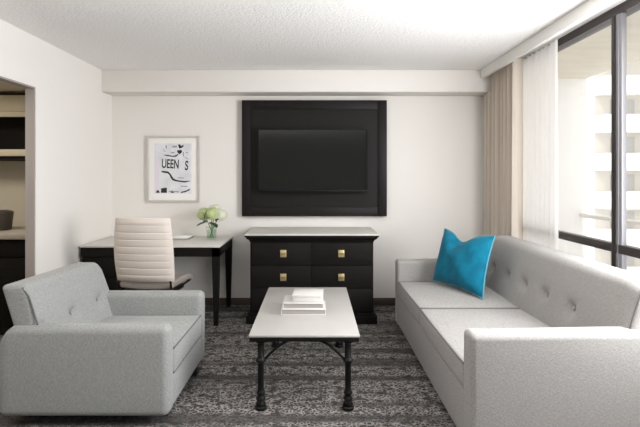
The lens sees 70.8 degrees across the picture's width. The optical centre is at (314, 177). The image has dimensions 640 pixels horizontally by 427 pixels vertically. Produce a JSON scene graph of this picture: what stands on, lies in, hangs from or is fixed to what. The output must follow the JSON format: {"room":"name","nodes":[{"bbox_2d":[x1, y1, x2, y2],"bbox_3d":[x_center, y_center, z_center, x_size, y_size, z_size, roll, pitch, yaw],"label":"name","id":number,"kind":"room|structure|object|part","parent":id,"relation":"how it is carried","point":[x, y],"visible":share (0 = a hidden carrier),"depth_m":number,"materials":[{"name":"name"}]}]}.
{"room":"hotel room","nodes":[
{"label":"hotel room","id":0,"kind":"room"},
{"bbox_2d":[0,161,24,225],"bbox_3d":[-3.204,0.295,4.590,1.792,2.210,0.080,0,0,0],"label":"wall","id":1,"kind":"structure","parent":0,"point":[12,173],"depth_m":4.55,"materials":[{"name":"beige paint"}]},
{"bbox_2d":[0,95,24,160],"bbox_3d":[-3.205,-0.468,4.369,1.790,0.605,0.362,0,0,0],"label":"upper cabinet","id":2,"kind":"object","parent":1,"relation":"attached to","point":[12,107],"visible":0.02,"depth_m":4.30,"materials":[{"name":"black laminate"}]},
{"bbox_3d":[-3.205,-0.693,4.375,1.790,0.155,0.350,0,0,0],"label":"rail","id":3,"kind":"part","parent":2,"relation":"part of","materials":[{"name":"beige laminate"}]},
{"bbox_2d":[0,149,24,155],"bbox_3d":[-3.205,-0.232,4.375,1.790,0.063,0.350,0,0,0],"label":"shelf","id":4,"kind":"object","parent":2,"relation":"attached to","point":[3,152],"depth_m":4.20,"materials":[{"name":"beige laminate"}]},
{"bbox_3d":[-3.205,-0.181,4.390,1.790,0.033,0.320,0,0,0],"label":"shadow rail","id":5,"kind":"part","parent":2,"relation":"part of","materials":[{"name":"brown wood"}]},
{"bbox_3d":[-3.205,-0.589,4.199,1.790,0.048,0.022,0,0,0],"label":"rail","id":6,"kind":"part","parent":2,"relation":"part of","materials":[{"name":"beige laminate"}]},
{"bbox_3d":[-3.204,-0.439,4.505,1.732,0.348,0.030,0,0,0],"label":"panel","id":7,"kind":"part","parent":2,"relation":"part of","materials":[{"name":"brown wood"}]},
{"bbox_2d":[0,81,24,94],"bbox_3d":[-3.244,-0.850,3.125,1.872,0.080,3.010,0,0,0],"label":"ceiling","id":8,"kind":"structure","parent":0,"point":[5,88],"depth_m":4.14,"materials":[{"name":"beige paint"}]},
{"bbox_2d":[0,19,111,274],"bbox_3d":[-2.271,0.137,1.175,0.075,2.526,7.550,0,0,0],"label":"wall","id":9,"kind":"structure","parent":0,"point":[73,115],"depth_m":4.00,"materials":[{"name":"white paint"}]},
{"bbox_2d":[0,76,34,278],"bbox_3d":[-2.275,0.339,2.751,0.071,2.122,1.701,0,0,0],"label":"trim","id":10,"kind":"structure","parent":9,"relation":"attached to","point":[29,90],"depth_m":3.59,"materials":[{"name":"grey paint"}]},
{"bbox_2d":[0,305,455,426],"bbox_3d":[-1.100,1.450,1.175,6.200,0.100,7.700,0,0,0],"label":"floor","id":11,"kind":"structure","parent":0,"point":[304,382],"depth_m":2.97,"materials":[{"name":"carpet"}]},
{"bbox_2d":[0,240,24,334],"bbox_3d":[-3.204,0.970,4.242,1.784,0.860,0.609,0,0,0],"label":"bar cabinet","id":12,"kind":"object","parent":11,"relation":"on","point":[12,252],"visible":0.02,"depth_m":3.94,"materials":[{"name":"brown wood"}]},
{"bbox_2d":[0,226,24,239],"bbox_3d":[-3.205,0.514,4.225,1.790,0.049,0.650,0,0,0],"label":"countertop","id":13,"kind":"structure","parent":12,"relation":"on","point":[17,232],"depth_m":3.94,"materials":[{"name":"beige stone"}]},
{"bbox_2d":[0,210,13,230],"bbox_3d":[-2.930,0.394,4.200,0.200,0.188,0.200,0,0,0],"label":"ice bucket","id":14,"kind":"object","parent":13,"relation":"on","point":[6,216],"visible":1,"depth_m":4.16,"materials":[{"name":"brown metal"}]},
{"bbox_3d":[-2.930,0.314,4.200,0.200,0.027,0.200,0,0,0],"label":"lid","id":15,"kind":"part","parent":14,"relation":"part of","materials":[{"name":"grey metal"}]},
{"bbox_3d":[-2.780,0.625,3.946,0.880,0.150,0.018,0,0,0],"label":"drawer","id":16,"kind":"part","parent":12,"relation":"part of","materials":[{"name":"brown wood"}]},
{"bbox_2d":[0,262,204,415],"bbox_3d":[-1.295,1.005,2.935,0.960,0.790,0.860,0,0,0],"label":"armchair","id":17,"kind":"object","parent":11,"relation":"on","point":[75,345],"visible":1,"depth_m":2.51,"materials":[{"name":"grey fabric"}]},
{"bbox_3d":[-1.295,1.088,2.561,0.960,0.508,0.112,0,0,0],"label":"arm","id":18,"kind":"part","parent":17,"relation":"part of"},
{"bbox_2d":[97,315,200,371],"bbox_3d":[-1.185,1.056,2.935,0.735,0.177,0.632,0,0,0],"label":"seat cushion","id":19,"kind":"object","parent":17,"relation":"on","point":[186,328],"depth_m":3.03,"materials":[{"name":"grey fabric"}]},
{"bbox_3d":[-1.295,1.088,3.309,0.960,0.508,0.112,0,0,0],"label":"arm","id":20,"kind":"part","parent":17,"relation":"part of"},
{"bbox_2d":[114,218,192,289],"bbox_3d":[-1.407,0.868,3.973,0.622,1.065,0.592,0,0,6],"label":"desk chair","id":21,"kind":"object","parent":11,"relation":"on","point":[143,247],"visible":0.92,"depth_m":3.72,"materials":[{"name":"beige leather"}]},
{"bbox_3d":[-1.432,0.605,3.742,0.522,0.540,0.108,0,0,6],"label":"backrest","id":22,"kind":"part","parent":21,"relation":"part of","materials":[{"name":"beige leather"}]},
{"bbox_3d":[-1.411,0.974,3.940,0.420,0.042,0.320,0,0,6],"label":"under plate","id":23,"kind":"part","parent":21,"relation":"part of","materials":[{"name":"black plastic"}]},
{"bbox_3d":[-1.402,0.927,4.025,0.470,0.099,0.470,0,0,6],"label":"seat","id":24,"kind":"part","parent":21,"relation":"part of","materials":[{"name":"beige leather"}]},
{"bbox_3d":[-1.182,0.912,3.952,0.020,0.101,0.449,0,0,5],"label":"rail","id":25,"kind":"part","parent":21,"relation":"part of","materials":[{"name":"black metal"}]},
{"bbox_2d":[79,236,233,325],"bbox_3d":[-1.554,1.020,4.575,1.323,0.760,0.710,0,0,0],"label":"desk","id":26,"kind":"object","parent":11,"relation":"on","point":[100,252],"visible":0.4,"depth_m":4.24,"materials":[{"name":"wood"}]},
{"bbox_3d":[-1.983,0.848,4.242,0.416,0.185,0.016,0,0,0],"label":"drawer","id":27,"kind":"part","parent":26,"relation":"part of","materials":[{"name":"brown wood"}]},
{"bbox_3d":[-1.983,1.042,4.242,0.416,0.185,0.016,0,0,0],"label":"drawer","id":28,"kind":"part","parent":26,"relation":"part of","materials":[{"name":"brown wood"}]},
{"bbox_2d":[172,235,193,239],"bbox_3d":[-1.430,0.626,4.720,0.264,0.026,0.244,0,0,0],"label":"folder","id":29,"kind":"object","parent":26,"relation":"on","point":[175,237],"visible":0.57,"depth_m":4.65,"materials":[{"name":"grey"}]},
{"bbox_3d":[-0.937,1.029,4.265,0.066,0.742,0.066,0,0,0],"label":"leg","id":30,"kind":"part","parent":26,"relation":"part of","materials":[{"name":"brown wood"}]},
{"bbox_3d":[-0.937,1.029,4.885,0.066,0.742,0.066,0,0,0],"label":"leg","id":31,"kind":"part","parent":26,"relation":"part of","materials":[{"name":"brown wood"}]},
{"bbox_3d":[-1.072,0.572,4.660,0.120,0.135,0.120,0,0,0],"label":"vase","id":32,"kind":"object","parent":26,"relation":"on","visible":0},
{"bbox_2d":[196,208,213,237],"bbox_3d":[-1.145,0.467,4.626,0.160,0.316,0.195,0,0,23],"label":"hydrangea","id":33,"kind":"object","parent":32,"relation":"in","point":[201,216],"visible":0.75,"depth_m":4.59,"materials":[{"name":"green plant"}]},
{"bbox_2d":[203,207,218,235],"bbox_3d":[-1.058,0.461,4.604,0.163,0.324,0.180,0,0,0],"label":"hydrangea","id":34,"kind":"object","parent":32,"relation":"in","point":[211,213],"visible":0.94,"depth_m":4.57,"materials":[{"name":"green plant"}]},
{"bbox_2d":[209,204,220,232],"bbox_3d":[-1.054,0.450,4.706,0.144,0.347,0.143,0,0,0],"label":"hydrangea","id":35,"kind":"object","parent":32,"relation":"in","point":[215,205],"visible":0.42,"depth_m":4.68,"materials":[{"name":"green"}]},
{"bbox_2d":[209,208,227,237],"bbox_3d":[-0.985,0.471,4.640,0.175,0.308,0.170,0,0,-31],"label":"hydrangea","id":36,"kind":"object","parent":32,"relation":"in","point":[221,216],"visible":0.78,"depth_m":4.61,"materials":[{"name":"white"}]},
{"bbox_2d":[249,287,359,410],"bbox_3d":[-0.064,1.170,3.268,0.664,0.460,1.176,0,0,0],"label":"coffee table","id":37,"kind":"object","parent":11,"relation":"on","point":[339,325],"visible":0.94,"depth_m":2.82,"materials":[{"name":"grey stone"}]},
{"bbox_3d":[-0.328,1.190,2.725,0.072,0.419,0.072,0,0,0],"label":"leg","id":38,"kind":"part","parent":37,"relation":"part of","materials":[{"name":"black metal"}]},
{"bbox_3d":[-0.328,1.190,3.726,0.072,0.419,0.072,0,0,0],"label":"leg","id":39,"kind":"part","parent":37,"relation":"part of","materials":[{"name":"black metal"}]},
{"bbox_2d":[281,300,325,314],"bbox_3d":[-0.079,0.920,3.185,0.307,0.040,0.230,0,0,0],"label":"book","id":40,"kind":"object","parent":37,"relation":"on","point":[283,311],"visible":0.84,"depth_m":3.08,"materials":[{"name":"grey paper"}]},
{"bbox_2d":[283,295,323,308],"bbox_3d":[-0.080,0.881,3.190,0.280,0.038,0.220,0,0,0],"label":"book","id":41,"kind":"object","parent":40,"relation":"on","point":[288,303],"visible":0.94,"depth_m":3.09,"materials":[{"name":"grey paper"}]},
{"bbox_2d":[292,289,322,302],"bbox_3d":[-0.048,0.835,3.180,0.210,0.054,0.172,0,0,3],"label":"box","id":42,"kind":"object","parent":41,"relation":"on","point":[299,295],"visible":1,"depth_m":3.10,"materials":[{"name":"grey"}]},
{"bbox_3d":[-0.048,0.817,3.180,0.210,0.018,0.172,0,0,3],"label":"lid","id":43,"kind":"part","parent":42,"relation":"part of","materials":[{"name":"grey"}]},
{"bbox_3d":[-0.064,0.968,3.268,0.656,0.027,1.168,0,0,0],"label":"frame","id":44,"kind":"part","parent":37,"relation":"part of","materials":[{"name":"black metal"}]},
{"bbox_3d":[0.200,1.190,3.726,0.072,0.419,0.072,0,0,0],"label":"leg","id":45,"kind":"part","parent":37,"relation":"part of","materials":[{"name":"black metal"}]},
{"bbox_3d":[0.200,1.190,2.725,0.072,0.419,0.072,0,0,0],"label":"leg","id":46,"kind":"part","parent":37,"relation":"part of","materials":[{"name":"black metal"}]},
{"bbox_2d":[244,227,378,323],"bbox_3d":[-0.031,0.970,4.603,1.282,0.860,0.655,0,0,0],"label":"dresser","id":47,"kind":"object","parent":11,"relation":"on","point":[279,256],"visible":0.72,"depth_m":4.31,"materials":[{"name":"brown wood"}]},
{"bbox_3d":[-0.319,1.178,4.316,0.566,0.220,0.018,0,0,0],"label":"drawer","id":48,"kind":"part","parent":47,"relation":"part of","materials":[{"name":"brown wood"}]},
{"bbox_3d":[-0.319,0.955,4.316,0.566,0.218,0.018,0,0,0],"label":"drawer","id":49,"kind":"part","parent":47,"relation":"part of","materials":[{"name":"brown wood"}]},
{"bbox_3d":[-0.319,0.736,4.316,0.566,0.212,0.018,0,0,0],"label":"drawer","id":50,"kind":"part","parent":47,"relation":"part of","materials":[{"name":"brown wood"}]},
{"bbox_3d":[-0.303,0.955,4.304,0.058,0.068,0.005,0,0,0],"label":"handle","id":51,"kind":"part","parent":47,"relation":"part of","materials":[{"name":"gold metal"}]},
{"bbox_3d":[-0.303,0.728,4.304,0.058,0.068,0.005,0,0,0],"label":"handle","id":52,"kind":"part","parent":47,"relation":"part of","materials":[{"name":"gold metal"}]},
{"bbox_3d":[-0.031,0.590,4.604,1.278,0.071,0.653,0,0,0],"label":"cornice","id":53,"kind":"part","parent":47,"relation":"part of","materials":[{"name":"brown wood"}]},
{"bbox_3d":[0.252,0.955,4.304,0.058,0.068,0.005,0,0,0],"label":"handle","id":54,"kind":"part","parent":47,"relation":"part of","materials":[{"name":"gold metal"}]},
{"bbox_3d":[0.252,0.728,4.304,0.058,0.068,0.005,0,0,0],"label":"handle","id":55,"kind":"part","parent":47,"relation":"part of","materials":[{"name":"gold metal"}]},
{"bbox_3d":[0.254,0.955,4.316,0.572,0.218,0.018,0,0,0],"label":"drawer","id":56,"kind":"part","parent":47,"relation":"part of","materials":[{"name":"brown wood"}]},
{"bbox_3d":[0.254,0.736,4.316,0.572,0.212,0.018,0,0,0],"label":"drawer","id":57,"kind":"part","parent":47,"relation":"part of","materials":[{"name":"brown wood"}]},
{"bbox_3d":[0.254,1.178,4.316,0.572,0.220,0.018,0,0,0],"label":"drawer","id":58,"kind":"part","parent":47,"relation":"part of","materials":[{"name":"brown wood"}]},
{"bbox_2d":[395,235,639,426],"bbox_3d":[1.277,0.964,3.235,1.036,0.872,2.100,0,0,0],"label":"sofa","id":59,"kind":"object","parent":11,"relation":"on","point":[553,338],"visible":0.96,"depth_m":2.36,"materials":[{"name":"grey fabric"}]},
{"bbox_3d":[1.270,1.064,4.218,1.020,0.612,0.135,0,0,0],"label":"arm","id":60,"kind":"part","parent":59,"relation":"part of"},
{"bbox_2d":[399,282,517,323],"bbox_3d":[1.168,1.011,3.725,0.818,0.158,0.845,0,0,0],"label":"seat cushion","id":61,"kind":"object","parent":59,"relation":"on","point":[414,296],"depth_m":3.55,"materials":[{"name":"grey fabric"}]},
{"bbox_2d":[432,228,495,298],"bbox_3d":[1.246,0.699,3.786,0.258,0.476,0.651,0,0,-21],"label":"pillow","id":62,"kind":"object","parent":59,"relation":"on","point":[462,265],"visible":1,"depth_m":3.65,"materials":[{"name":"teal fabric"}]},
{"bbox_2d":[420,309,549,385],"bbox_3d":[1.168,1.011,2.809,0.818,0.158,0.975,0,0,0],"label":"seat cushion","id":63,"kind":"object","parent":59,"relation":"on","point":[444,329],"depth_m":2.91,"materials":[{"name":"grey fabric"}]},
{"bbox_3d":[1.270,1.064,2.252,1.020,0.612,0.135,0,0,0],"label":"arm","id":64,"kind":"part","parent":59,"relation":"part of"},
{"bbox_2d":[112,96,484,297],"bbox_3d":[-0.114,0.137,4.987,4.388,2.526,0.075,0,0,0],"label":"wall","id":65,"kind":"structure","parent":0,"point":[435,144],"depth_m":4.95,"materials":[{"name":"white paint"}]},
{"bbox_2d":[146,136,199,201],"bbox_3d":[-1.552,-0.093,4.932,0.580,0.726,0.034,0,0,0],"label":"framed print","id":66,"kind":"object","parent":65,"relation":"attached to","point":[172,162],"visible":1,"depth_m":4.93,"materials":[{"name":"white paper"}]},
{"bbox_2d":[102,70,491,95],"bbox_3d":[-0.127,-1.012,4.830,4.213,0.229,0.240,0,0,0],"label":"ceiling beam","id":67,"kind":"structure","parent":65,"relation":"attached to","point":[114,82],"depth_m":4.71,"materials":[{"name":"white paint"}]},
{"bbox_2d":[205,298,394,304],"bbox_3d":[-0.127,1.361,4.943,4.213,0.078,0.014,0,0,0],"label":"baseboard","id":68,"kind":"structure","parent":65,"relation":"attached to","point":[208,301],"depth_m":4.94,"materials":[{"name":"brown wood"}]},
{"bbox_2d":[242,100,386,215],"bbox_3d":[-0.007,-0.209,4.912,1.574,1.260,0.073,0,0,0],"label":"panel","id":69,"kind":"object","parent":65,"relation":"attached to","point":[370,114],"visible":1,"depth_m":4.89,"materials":[{"name":"black wood"}]},
{"bbox_2d":[257,128,367,191],"bbox_3d":[-0.026,-0.185,4.839,1.174,0.674,0.098,0,0,0],"label":"television","id":70,"kind":"object","parent":69,"relation":"attached to","point":[288,159],"visible":1,"depth_m":4.79,"materials":[{"name":"black plastic"}]},
{"bbox_2d":[0,0,625,69],"bbox_3d":[-0.114,-1.186,1.175,4.388,0.120,7.700,0,0,0],"label":"ceiling","id":71,"kind":"structure","parent":0,"point":[104,34],"depth_m":3.45,"materials":[{"name":"white paint"}]},
{"bbox_2d":[484,58,522,238],"bbox_3d":[1.875,0.140,4.505,0.149,2.480,0.760,0,0,0],"label":"drape","id":72,"kind":"object","parent":71,"relation":"hanging from","point":[503,107],"visible":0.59,"depth_m":4.33,"materials":[{"name":"beige fabric"}]},
{"bbox_2d":[523,39,558,249],"bbox_3d":[1.939,0.140,3.908,0.046,2.480,0.666,0,0,2],"label":"sheer curtain","id":73,"kind":"object","parent":71,"relation":"hanging from","point":[540,69],"visible":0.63,"depth_m":3.83,"materials":[{"name":"white fabric"}]},
{"bbox_2d":[480,0,616,77],"bbox_3d":[1.751,-1.081,1.055,0.042,0.090,7.310,0,0,0],"label":"trim","id":74,"kind":"structure","parent":71,"relation":"attached to","point":[587,9],"depth_m":3.33,"materials":[{"name":"white paint"}]},
{"bbox_2d":[558,79,586,257],"bbox_3d":[2.550,0.160,5.075,0.940,2.520,0.150,0,0,0],"label":"wall","id":75,"kind":"structure","parent":0,"point":[572,93],"depth_m":5.00,"materials":[{"name":"white paint"}]},
{"bbox_2d":[558,10,639,78],"bbox_3d":[2.550,-1.250,0.825,0.940,0.300,8.650,0,0,0],"label":"ceiling","id":76,"kind":"structure","parent":0,"point":[589,57],"depth_m":3.99,"materials":[{"name":"beige concrete"}]},
{"bbox_3d":[2.510,1.510,0.825,1.020,0.180,8.650,0,0,0],"label":"floor","id":77,"kind":"structure","parent":0,"visible":0},
{"bbox_2d":[581,214,639,225],"bbox_3d":[2.975,0.910,0.797,0.070,1.020,8.395,0,0,0],"label":"balcony railing","id":78,"kind":"object","parent":77,"relation":"on","point":[598,217],"visible":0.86,"depth_m":4.60,"materials":[{"name":"white metal"}]},
{"bbox_3d":[2.030,0.137,1.175,0.100,2.526,7.550,0,0,0],"label":"wall","id":79,"kind":"structure","parent":0,"visible":0},
{"bbox_2d":[524,0,639,269],"bbox_3d":[2.022,0.137,1.480,0.096,2.526,6.760,0,0,0],"label":"window","id":80,"kind":"structure","parent":79,"relation":"in","point":[616,17],"depth_m":2.93,"materials":[{"name":"brown metal"}]},
{"bbox_3d":[2.025,0.137,1.480,0.090,2.526,6.760,0,0,0],"label":"frame","id":81,"kind":"part","parent":80,"relation":"part of","materials":[{"name":"brown metal"}]},
{"bbox_3d":[2.002,0.467,1.480,0.055,0.057,6.660,0,0,0],"label":"rail","id":82,"kind":"part","parent":80,"relation":"part of","materials":[{"name":"brown metal"}]},
{"label":"outside","id":83,"kind":"structure","parent":0,"visible":0},
{"bbox_2d":[587,59,639,273],"bbox_3d":[34.285,6.555,40.000,23.430,40.310,10.000,0,0,0],"label":"apartment building","id":84,"kind":"structure","parent":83,"point":[598,86],"depth_m":36.40,"materials":[{"name":"beige"}]}
]}

